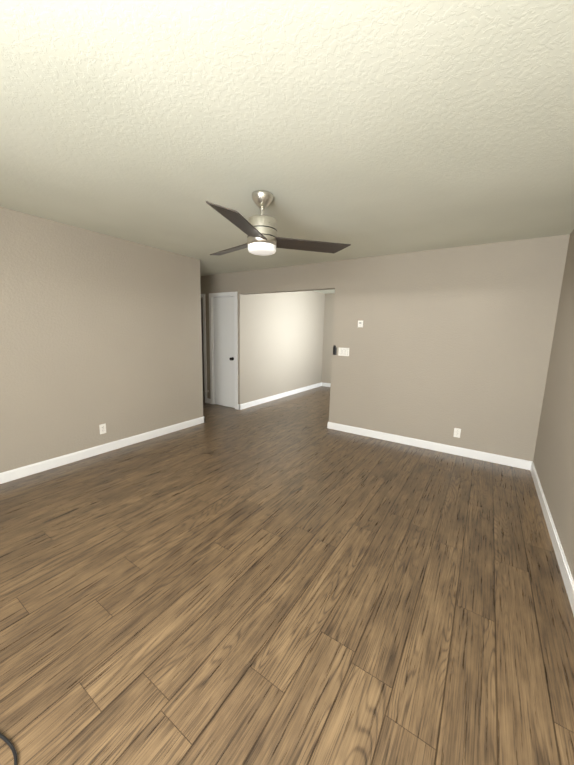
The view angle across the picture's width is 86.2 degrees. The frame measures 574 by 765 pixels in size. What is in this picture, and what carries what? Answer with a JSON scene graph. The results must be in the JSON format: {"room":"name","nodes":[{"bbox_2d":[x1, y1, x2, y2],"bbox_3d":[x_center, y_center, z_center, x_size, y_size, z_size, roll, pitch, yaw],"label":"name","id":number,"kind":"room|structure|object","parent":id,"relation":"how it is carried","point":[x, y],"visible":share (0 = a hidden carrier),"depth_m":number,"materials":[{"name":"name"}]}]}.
{"room":"empty living room","nodes":[
{"label":"empty living room","id":0,"kind":"room"},
{"bbox_2d":[0,207,202,472],"bbox_3d":[-2.570,-0.300,2.806,0.120,2.440,4.500,7,11,33],"label":"wall","id":1,"kind":"structure","parent":0,"point":[97,329],"depth_m":3.31,"materials":[{"name":"beige paint"}]},
{"bbox_2d":[0,416,204,483],"bbox_3d":[-2.588,0.854,2.999,0.133,0.100,4.513,7,11,33],"label":"baseboard","id":2,"kind":"structure","parent":1,"relation":"attached to","point":[18,473],"depth_m":3.44,"materials":[{"name":"white wood"}]},
{"bbox_2d":[99,423,105,433],"bbox_3d":[-2.127,0.536,3.544,0.007,0.114,0.070,7,11,33],"label":"outlet","id":3,"kind":"object","parent":1,"relation":"attached to","point":[102,427],"visible":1,"depth_m":3.54,"materials":[{"name":"white plastic"}]},
{"bbox_2d":[201,298,204,391],"bbox_3d":[-1.234,-0.909,6.677,1.760,2.440,0.120,7,11,33],"label":"wall","id":4,"kind":"structure","parent":0,"point":[202,342],"depth_m":7.08,"materials":[{"name":"grey paint"}]},
{"bbox_2d":[244,291,324,402],"bbox_3d":[0.078,-0.926,6.966,0.120,2.440,3.300,7,11,33],"label":"wall","id":5,"kind":"structure","parent":0,"point":[283,341],"depth_m":6.58,"materials":[{"name":"beige paint"}]},
{"bbox_2d":[239,382,321,409],"bbox_3d":[0.038,0.251,7.016,0.013,0.100,3.313,7,11,33],"label":"baseboard","id":6,"kind":"structure","parent":5,"relation":"attached to","point":[264,400],"depth_m":6.61,"materials":[{"name":"white wood"}]},
{"bbox_2d":[0,386,573,764],"bbox_3d":[-0.021,0.873,3.862,7.440,0.100,8.990,7,11,33],"label":"floor","id":7,"kind":"structure","parent":0,"point":[293,579],"depth_m":1.64,"materials":[{"name":"brown wood"}]},
{"bbox_2d":[0,733,17,764],"bbox_3d":[-1.284,1.274,0.922,0.641,0.009,0.606,7,11,33],"label":"power cord","id":8,"kind":"object","parent":7,"relation":"on","point":[6,740],"visible":1,"depth_m":1.06,"materials":[{"name":"black plastic"}]},
{"bbox_2d":[0,0,573,293],"bbox_3d":[0.037,-1.633,3.448,7.440,0.100,8.990,7,11,33],"label":"ceiling","id":9,"kind":"structure","parent":0,"point":[367,128],"depth_m":1.48,"materials":[{"name":"paint"}]},
{"bbox_2d":[206,190,350,255],"bbox_3d":[-0.296,-1.189,2.282,1.193,0.411,1.203,7,11,33],"label":"ceiling fan","id":10,"kind":"object","parent":9,"relation":"hanging from","point":[260,231],"visible":1,"depth_m":2.25,"materials":[{"name":"silver metal"}]},
{"bbox_2d":[321,293,334,382],"bbox_3d":[3.274,-0.822,6.786,5.440,2.440,0.120,7,11,33],"label":"wall","id":11,"kind":"structure","parent":0,"point":[328,336],"depth_m":8.11,"materials":[{"name":"beige paint"}]},
{"bbox_2d":[322,382,330,386],"bbox_3d":[3.161,0.334,6.954,5.320,0.100,0.013,7,11,33],"label":"baseboard","id":12,"kind":"structure","parent":11,"relation":"attached to","point":[326,384],"depth_m":8.29,"materials":[{"name":"white wood"}]},
{"bbox_2d":[200,234,569,461],"bbox_3d":[0.237,-0.572,4.847,6.260,2.440,0.120,7,11,33],"label":"wall","id":13,"kind":"structure","parent":0,"point":[441,344],"depth_m":3.72,"materials":[{"name":"beige paint"}]},
{"bbox_2d":[201,292,237,408],"bbox_3d":[-1.524,-0.636,5.992,1.594,2.112,0.138,7,11,33],"label":"door frame","id":14,"kind":"structure","parent":13,"relation":"attached to","point":[222,294],"depth_m":5.78,"materials":[{"name":"white wood"}]},
{"bbox_2d":[207,398,239,409],"bbox_3d":[-1.652,0.354,6.157,1.893,0.100,0.013,7,11,33],"label":"baseboard","id":15,"kind":"structure","parent":13,"relation":"attached to","point":[209,401],"depth_m":6.07,"materials":[{"name":"white wood"}]},
{"bbox_2d":[213,297,234,407],"bbox_3d":[-1.182,-0.546,5.714,0.550,2.026,0.101,7,11,33],"label":"door","id":16,"kind":"structure","parent":13,"relation":"in","point":[224,349],"depth_m":5.72,"materials":[{"name":"white wood"}]},
{"bbox_2d":[333,345,336,354],"bbox_3d":[0.695,-0.471,4.467,0.052,0.137,0.030,7,11,33],"label":"remote holder","id":17,"kind":"object","parent":13,"relation":"attached to","point":[334,350],"visible":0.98,"depth_m":4.46,"materials":[{"name":"black plastic"}]},
{"bbox_2d":[338,348,348,355],"bbox_3d":[0.815,-0.440,4.405,0.164,0.116,0.009,7,11,33],"label":"switch plate","id":18,"kind":"object","parent":13,"relation":"attached to","point":[343,351],"visible":1,"depth_m":4.40,"materials":[{"name":"white plastic"}]},
{"bbox_2d":[358,321,362,326],"bbox_3d":[1.009,-0.804,4.215,0.072,0.092,0.020,7,11,33],"label":"thermostat","id":19,"kind":"object","parent":13,"relation":"attached to","point":[360,323],"visible":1,"depth_m":4.21,"materials":[{"name":"white plastic"}]},
{"bbox_2d":[327,422,531,469],"bbox_3d":[2.136,0.832,3.799,3.533,0.100,0.146,7,11,33],"label":"baseboard","id":20,"kind":"structure","parent":13,"relation":"attached to","point":[496,458],"depth_m":3.87,"materials":[{"name":"white wood"}]},
{"bbox_2d":[453,428,460,437],"bbox_3d":[2.070,0.613,3.733,0.070,0.114,0.007,7,11,33],"label":"outlet","id":21,"kind":"object","parent":13,"relation":"attached to","point":[457,431],"visible":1,"depth_m":3.73,"materials":[{"name":"white plastic"}]},
{"bbox_2d":[533,230,573,579],"bbox_3d":[1.310,0.099,0.942,0.120,2.440,5.570,7,11,33],"label":"wall","id":22,"kind":"structure","parent":0,"point":[553,460],"depth_m":2.52,"materials":[{"name":"beige paint"}]},
{"bbox_2d":[530,462,573,614],"bbox_3d":[1.195,1.253,1.119,0.013,0.100,5.450,7,11,33],"label":"baseboard","id":23,"kind":"structure","parent":22,"relation":"attached to","point":[567,577],"depth_m":2.09,"materials":[{"name":"white wood"}]}
]}

